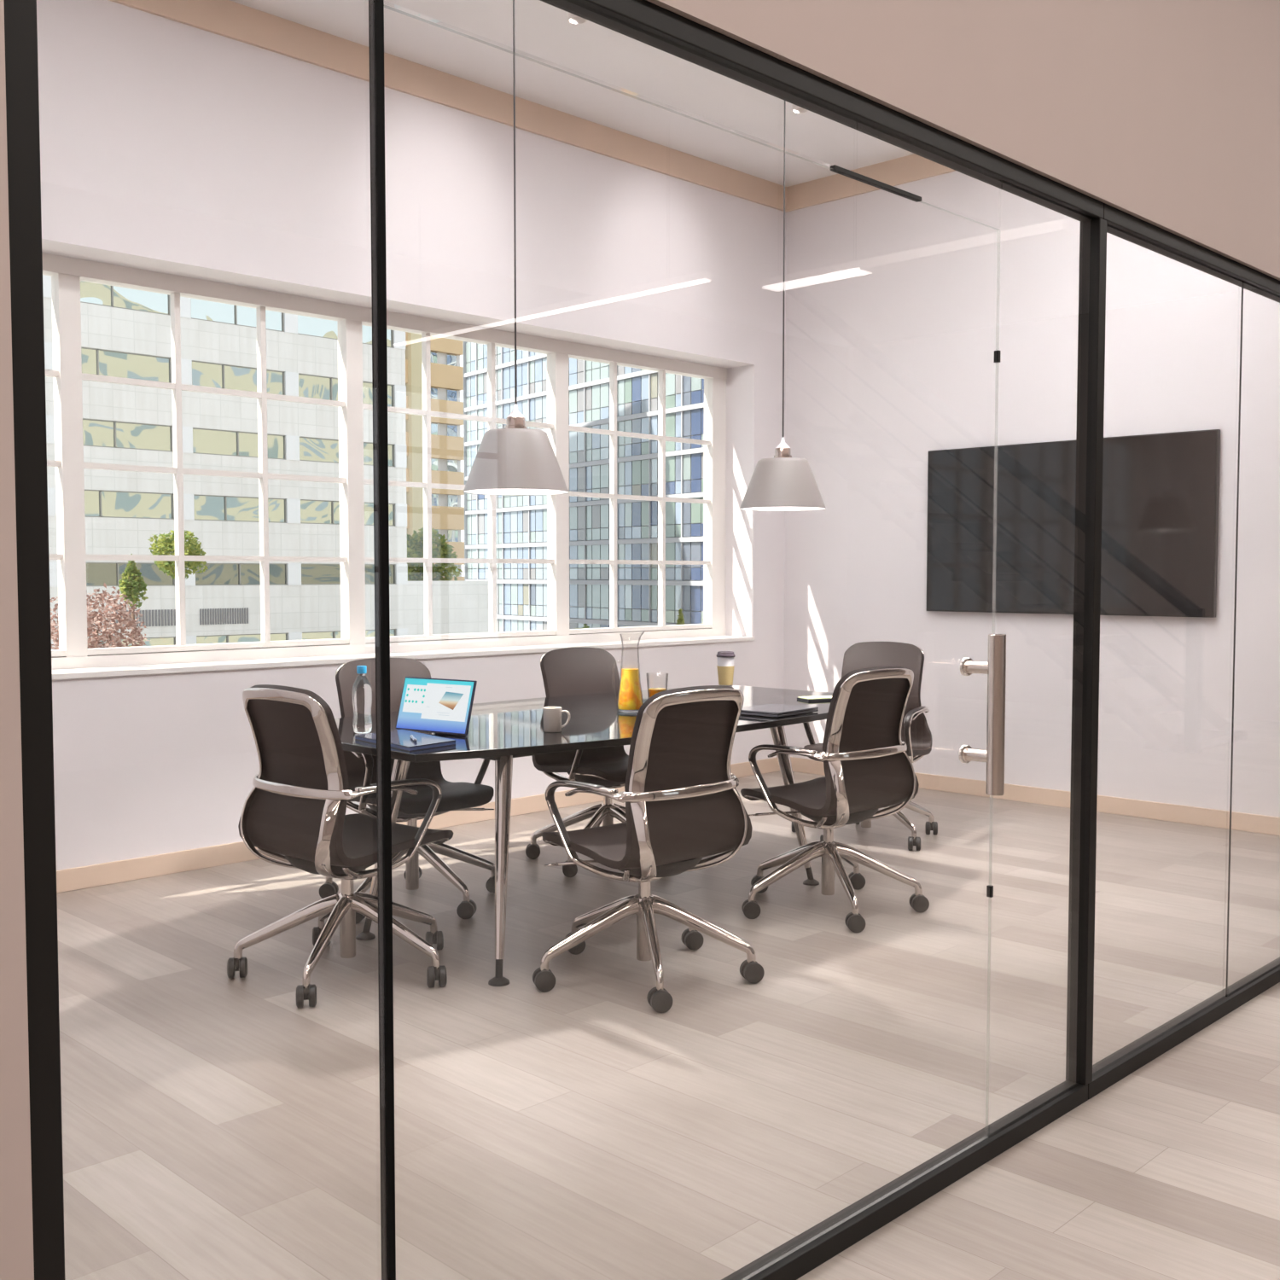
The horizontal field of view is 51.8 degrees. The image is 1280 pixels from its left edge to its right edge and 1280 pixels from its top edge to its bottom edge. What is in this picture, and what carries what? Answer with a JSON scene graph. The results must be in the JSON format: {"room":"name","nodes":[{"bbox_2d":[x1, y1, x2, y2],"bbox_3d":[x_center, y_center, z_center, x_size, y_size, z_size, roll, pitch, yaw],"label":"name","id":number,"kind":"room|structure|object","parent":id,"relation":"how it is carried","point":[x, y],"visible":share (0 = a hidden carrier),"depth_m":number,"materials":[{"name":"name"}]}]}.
{"room":"office","nodes":[
{"label":"office","id":0,"kind":"room"},
{"bbox_2d":[36,0,786,870],"bbox_3d":[-1.577,-0.960,6.662,0.377,3.950,6.921,3,4,45],"label":"wall","id":1,"kind":"structure","parent":0,"point":[167,146],"depth_m":6.47,"materials":[{"name":"white paint"}]},
{"bbox_2d":[42,252,77,669],"bbox_3d":[-3.070,-0.749,5.300,0.090,1.805,1.530,3,4,45],"label":"window","id":2,"kind":"structure","parent":1,"relation":"in","point":[55,266],"depth_m":5.80,"materials":[{"name":"white wood"}]},
{"bbox_2d":[69,257,358,668],"bbox_3d":[-2.020,-0.803,6.362,0.090,1.805,1.458,3,4,45],"label":"window","id":3,"kind":"structure","parent":1,"relation":"in","point":[177,287],"depth_m":6.31,"materials":[{"name":"white wood"}]},
{"bbox_2d":[52,635,754,680],"bbox_3d":[-1.446,0.090,6.825,0.369,0.025,5.920,3,4,45],"label":"windowsill","id":4,"kind":"structure","parent":1,"relation":"attached to","point":[311,660],"depth_m":6.55,"materials":[{"name":"white wood"}]},
{"bbox_2d":[56,756,779,893],"bbox_3d":[-1.442,0.972,6.616,0.015,0.095,6.906,3,4,45],"label":"baseboard","id":5,"kind":"structure","parent":1,"relation":"attached to","point":[71,879],"depth_m":6.08,"materials":[{"name":"brown wood"}]},
{"bbox_2d":[109,0,786,211],"bbox_3d":[-1.442,-2.846,6.421,0.020,0.160,6.901,3,4,45],"label":"trim","id":6,"kind":"structure","parent":1,"relation":"attached to","point":[229,19],"depth_m":6.88,"materials":[{"name":"brown wood"}]},
{"bbox_2d":[354,305,563,654],"bbox_3d":[-1.000,-0.854,7.393,0.090,1.805,1.444,3,4,45],"label":"window","id":7,"kind":"structure","parent":1,"relation":"in","point":[426,327],"depth_m":7.35,"materials":[{"name":"white wood"}]},
{"bbox_2d":[562,340,727,643],"bbox_3d":[0.030,-0.907,8.434,0.090,1.805,1.486,3,4,45],"label":"window","id":8,"kind":"structure","parent":1,"relation":"in","point":[714,442],"depth_m":8.51,"materials":[{"name":"white wood"}]},
{"bbox_2d":[229,0,913,186],"bbox_3d":[3.549,-2.837,3.455,12.000,0.120,15.100,3,4,45],"label":"ceiling","id":9,"kind":"structure","parent":0,"point":[590,71],"depth_m":6.93,"materials":[{"name":"white paint"}]},
{"bbox_2d":[463,0,569,495],"bbox_3d":[-0.475,-1.708,4.990,0.404,2.288,0.404,3,4,45],"label":"pendant lamp","id":10,"kind":"object","parent":9,"relation":"hanging from","point":[515,459],"visible":1,"depth_m":4.92,"materials":[{"name":"grey metal"}]},
{"bbox_2d":[568,11,587,24],"bbox_3d":[-0.286,-2.877,6.049,0.090,0.060,0.090,3,4,45],"label":"spotlight","id":11,"kind":"object","parent":9,"relation":"attached to","point":[573,19],"visible":0.39,"depth_m":6.08,"materials":[{"name":"white metal"}]},
{"bbox_2d":[739,100,826,511],"bbox_3d":[0.672,-1.760,6.150,0.404,2.288,0.404,3,4,45],"label":"pendant lamp","id":12,"kind":"object","parent":9,"relation":"hanging from","point":[782,482],"visible":0.94,"depth_m":6.08,"materials":[{"name":"grey metal"}]},
{"bbox_2d":[791,104,808,113],"bbox_3d":[0.881,-2.936,7.228,0.090,0.060,0.090,3,4,45],"label":"spotlight","id":13,"kind":"object","parent":9,"relation":"attached to","point":[796,109],"visible":0.41,"depth_m":7.25,"materials":[{"name":"white metal"}]},
{"bbox_2d":[0,0,1279,1279],"bbox_3d":[2.453,-0.859,4.638,0.080,3.950,15.100,3,4,45],"label":"wall","id":14,"kind":"structure","parent":0,"point":[1165,114],"depth_m":2.93,"materials":[{"name":"beige paint"}]},
{"bbox_2d":[56,770,1279,1279],"bbox_3d":[3.549,1.228,3.659,12.000,0.120,15.100,3,4,45],"label":"floor","id":15,"kind":"structure","parent":0,"point":[216,1126],"depth_m":3.58,"materials":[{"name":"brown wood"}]},
{"bbox_2d":[226,684,453,1007],"bbox_3d":[-0.967,0.631,4.460,0.772,0.993,0.752,2,4,40],"label":"office chair","id":16,"kind":"object","parent":15,"relation":"on","point":[295,808],"visible":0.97,"depth_m":4.29,"materials":[{"name":"black fabric"}]},
{"bbox_2d":[319,657,494,924],"bbox_3d":[-0.914,0.584,5.396,0.769,0.993,0.760,-2,4,-38],"label":"office chair","id":17,"kind":"object","parent":15,"relation":"on","point":[361,768],"visible":0.53,"depth_m":5.43,"materials":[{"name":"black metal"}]},
{"bbox_2d":[525,647,628,877],"bbox_3d":[-0.127,0.544,6.178,0.769,0.993,0.757,-2,4,-38],"label":"office chair","id":18,"kind":"object","parent":15,"relation":"on","point":[567,671],"visible":0.4,"depth_m":6.25,"materials":[{"name":"dark grey fabric"},{"name":"polished chrome"},{"name":"dark grey plastic"}]},
{"bbox_2d":[334,685,832,986],"bbox_3d":[-0.106,0.686,5.473,1.375,0.780,2.694,3,4,45],"label":"meeting table","id":19,"kind":"object","parent":15,"relation":"on","point":[503,731],"visible":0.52,"depth_m":4.85,"materials":[{"name":"black glass"}]},
{"bbox_2d":[351,665,372,733],"bbox_3d":[-0.998,0.213,4.727,0.070,0.240,0.070,3,4,45],"label":"water bottle","id":20,"kind":"object","parent":19,"relation":"on","point":[362,691],"visible":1,"depth_m":4.70,"materials":[{"name":"blue"}]},
{"bbox_2d":[354,729,456,751],"bbox_3d":[-0.795,0.338,4.465,0.210,0.015,0.445,-2,4,-38],"label":"notebook","id":21,"kind":"object","parent":19,"relation":"on","point":[400,739],"visible":0.86,"depth_m":4.39,"materials":[{"name":"blue paper"}]},
{"bbox_2d":[409,734,417,741],"bbox_3d":[-0.755,0.328,4.393,0.011,0.012,0.115,-1,3,-17],"label":"pen","id":22,"kind":"object","parent":21,"relation":"on","point":[411,736],"visible":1,"depth_m":4.37,"materials":[{"name":"silver metal"}]},
{"bbox_2d":[395,676,477,735],"bbox_3d":[-0.717,0.235,4.752,0.340,0.193,0.124,2,3,34],"label":"tablet computer","id":23,"kind":"object","parent":19,"relation":"on","point":[441,706],"visible":1,"depth_m":4.71,"materials":[{"name":"blue glass"}]},
{"bbox_2d":[438,692,463,709],"bbox_3d":[-0.673,0.216,4.683,0.108,0.064,0.001,2,-12,34],"label":"picture","id":24,"kind":"object","parent":23,"relation":"attached to","point":[450,700],"depth_m":4.68},
{"bbox_2d":[542,706,570,732],"bbox_3d":[-0.307,0.287,4.763,0.081,0.088,0.081,3,4,45],"label":"coffee mug","id":25,"kind":"object","parent":19,"relation":"on","point":[552,715],"visible":1,"depth_m":4.74,"materials":[{"name":"beige ceramic"}]},
{"bbox_2d":[611,633,643,712],"bbox_3d":[-0.041,0.131,5.437,0.111,0.333,0.111,3,4,45],"label":"jug","id":26,"kind":"object","parent":19,"relation":"on","point":[630,694],"visible":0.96,"depth_m":5.40,"materials":[{"name":"clear glass"}]},
{"bbox_2d":[645,672,668,698],"bbox_3d":[0.072,0.216,5.498,0.092,0.156,0.092,3,4,45],"label":"juice glass","id":27,"kind":"object","parent":19,"relation":"on","point":[652,691],"visible":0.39,"depth_m":5.48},
{"bbox_2d":[715,651,735,686],"bbox_3d":[0.420,0.151,6.446,0.093,0.190,0.093,3,4,45],"label":"cup","id":28,"kind":"object","parent":19,"relation":"on","point":[725,666],"visible":0.91,"depth_m":6.41,"materials":[{"name":"white paper"}]},
{"bbox_2d":[740,703,818,717],"bbox_3d":[0.549,0.289,5.396,0.239,0.021,0.298,2,4,40],"label":"closed laptop","id":29,"kind":"object","parent":19,"relation":"on","point":[766,710],"visible":0.81,"depth_m":5.33,"materials":[{"name":"grey plastic"}]},
{"bbox_2d":[797,695,831,701],"bbox_3d":[0.812,0.265,5.966,0.170,0.012,0.110,-1,3,-21],"label":"notepad","id":30,"kind":"object","parent":19,"relation":"on","point":[818,698],"visible":0.79,"depth_m":5.93,"materials":[{"name":"white paper"}]},
{"bbox_2d":[3,0,1279,1279],"bbox_3d":[1.600,0.024,3.816,0.054,2.270,6.573,3,4,45],"label":"glass wall","id":31,"kind":"structure","parent":15,"relation":"on","point":[648,23],"depth_m":2.14,"materials":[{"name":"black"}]},
{"bbox_2d":[829,164,1006,897],"bbox_3d":[0.262,0.144,2.384,0.109,2.079,1.646,3,4,45],"label":"door","id":32,"kind":"structure","parent":31,"relation":"in","point":[995,666],"depth_m":2.83,"materials":[{"name":"clear glass"}]},
{"bbox_2d":[532,685,764,1012],"bbox_3d":[-0.008,0.632,4.428,0.771,0.993,0.741,-2,4,-40],"label":"office chair","id":33,"kind":"object","parent":15,"relation":"on","point":[684,805],"visible":1,"depth_m":4.25,"materials":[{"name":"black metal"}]},
{"bbox_2d":[740,665,929,932],"bbox_3d":[0.738,0.587,5.329,0.772,0.993,0.751,-2,4,-40],"label":"office chair","id":34,"kind":"object","parent":15,"relation":"on","point":[868,768],"visible":1,"depth_m":5.16,"materials":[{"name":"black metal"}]},
{"bbox_2d":[791,641,937,850],"bbox_3d":[1.132,0.517,6.719,0.749,0.993,0.766,2,3,31],"label":"office chair","id":35,"kind":"object","parent":15,"relation":"on","point":[916,732],"visible":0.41,"depth_m":6.79,"materials":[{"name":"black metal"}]},
{"bbox_2d":[784,170,1279,817],"bbox_3d":[2.371,-1.016,7.767,4.440,3.950,0.200,3,4,45],"label":"wall","id":36,"kind":"structure","parent":0,"point":[898,309],"depth_m":7.78,"materials":[{"name":"white paint"}]},
{"bbox_2d":[785,153,955,212],"bbox_3d":[2.428,-2.898,7.461,4.063,0.160,0.020,3,4,45],"label":"trim","id":37,"kind":"structure","parent":36,"relation":"attached to","point":[912,167],"depth_m":8.44,"materials":[{"name":"brown wood"}]},
{"bbox_2d":[790,756,1279,836],"bbox_3d":[2.435,0.920,7.649,4.048,0.095,0.015,3,4,45],"label":"baseboard","id":38,"kind":"structure","parent":36,"relation":"attached to","point":[1165,811],"depth_m":7.41,"materials":[{"name":"brown wood"}]},
{"bbox_2d":[926,429,1220,617],"bbox_3d":[2.421,-0.644,7.562,1.760,0.990,0.047,3,4,45],"label":"wall screen","id":39,"kind":"object","parent":36,"relation":"attached to","point":[1001,519],"visible":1,"depth_m":7.52,"materials":[{"name":"black glass"}]},
{"label":"outside","id":40,"kind":"structure","parent":0,"visible":0},
{"bbox_3d":[-31.179,5.064,108.494,183.700,0.300,230.000,3,4,45],"label":"ground","id":41,"kind":"structure","parent":40,"visible":0},
{"bbox_2d":[50,582,149,650],"bbox_3d":[-16.594,3.282,40.442,3.106,10.090,3.250,-1,3,-22],"label":"tree","id":42,"kind":"object","parent":41,"relation":"on","point":[96,618],"visible":0.49,"depth_m":39.71,"materials":[{"name":"pink plant"}]},
{"bbox_2d":[117,553,148,644],"bbox_3d":[-20.136,2.148,52.308,1.091,11.164,1.101,1,3,18],"label":"conical shrub","id":43,"kind":"object","parent":41,"relation":"on","point":[131,583],"visible":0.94,"depth_m":51.99,"materials":[{"name":"green plant"}]},
{"bbox_2d":[147,529,208,579],"bbox_3d":[-16.567,1.972,47.452,2.033,12.001,2.120,-1,3,-22],"label":"round tree","id":44,"kind":"object","parent":41,"relation":"on","point":[165,545],"visible":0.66,"depth_m":46.77,"materials":[{"name":"green plant"}]},
{"bbox_2d":[42,274,407,650],"bbox_3d":[-31.518,-9.465,65.844,14.060,33.000,37.950,3,4,45],"label":"office block","id":45,"kind":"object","parent":41,"relation":"on","point":[125,333],"visible":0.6,"depth_m":66.60,"materials":[{"name":"white concrete"}]},
{"bbox_2d":[112,609,175,627],"bbox_3d":[-24.020,-1.057,63.901,0.050,0.800,3.128,3,4,45],"label":"vent","id":46,"kind":"object","parent":45,"relation":"attached to","point":[152,618],"depth_m":64.28,"materials":[{"name":"grey metal"}]},
{"bbox_2d":[199,607,248,624],"bbox_3d":[-21.099,-1.205,66.854,0.050,0.800,2.639,3,4,45],"label":"vent","id":47,"kind":"object","parent":45,"relation":"attached to","point":[207,615],"depth_m":66.81,"materials":[{"name":"grey metal"}]},
{"bbox_2d":[405,331,464,581],"bbox_3d":[-22.320,-14.611,98.533,12.900,40.000,13.700,3,4,45],"label":"building","id":48,"kind":"structure","parent":41,"relation":"on","point":[446,372],"depth_m":97.64,"materials":[{"name":"beige paint"}]},
{"bbox_2d":[407,527,462,581],"bbox_3d":[-13.629,-0.509,83.254,4.538,13.366,4.934,-1,3,-18],"label":"tree","id":49,"kind":"object","parent":41,"relation":"on","point":[415,544],"visible":0.56,"depth_m":81.94,"materials":[{"name":"green plant"}]},
{"bbox_2d":[407,580,488,635],"bbox_3d":[-15.351,1.287,81.533,11.800,9.950,6.200,3,4,45],"label":"building","id":50,"kind":"structure","parent":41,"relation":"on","point":[458,606],"depth_m":77.33,"materials":[{"name":"white concrete"}]},
{"bbox_2d":[459,341,703,632],"bbox_3d":[5.942,-17.267,111.549,18.300,44.000,54.505,-2,4,-36],"label":"glass tower","id":51,"kind":"structure","parent":41,"relation":"on","point":[521,520],"depth_m":109.96,"materials":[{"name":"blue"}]},
{"bbox_2d":[575,623,589,628],"bbox_3d":[-3.684,2.626,81.942,3.758,7.239,3.950,-1,3,-25],"label":"street tree","id":52,"kind":"object","parent":41,"relation":"on","point":[584,625],"visible":0.02,"depth_m":82.08,"materials":[{"name":"green plant"}]},
{"bbox_2d":[675,608,684,624],"bbox_3d":[2.471,2.164,81.043,1.463,8.251,1.537,3,4,45],"label":"young conifer","id":53,"kind":"object","parent":41,"relation":"on","point":[680,621],"visible":0.16,"depth_m":80.71,"materials":[{"name":"green plant"}]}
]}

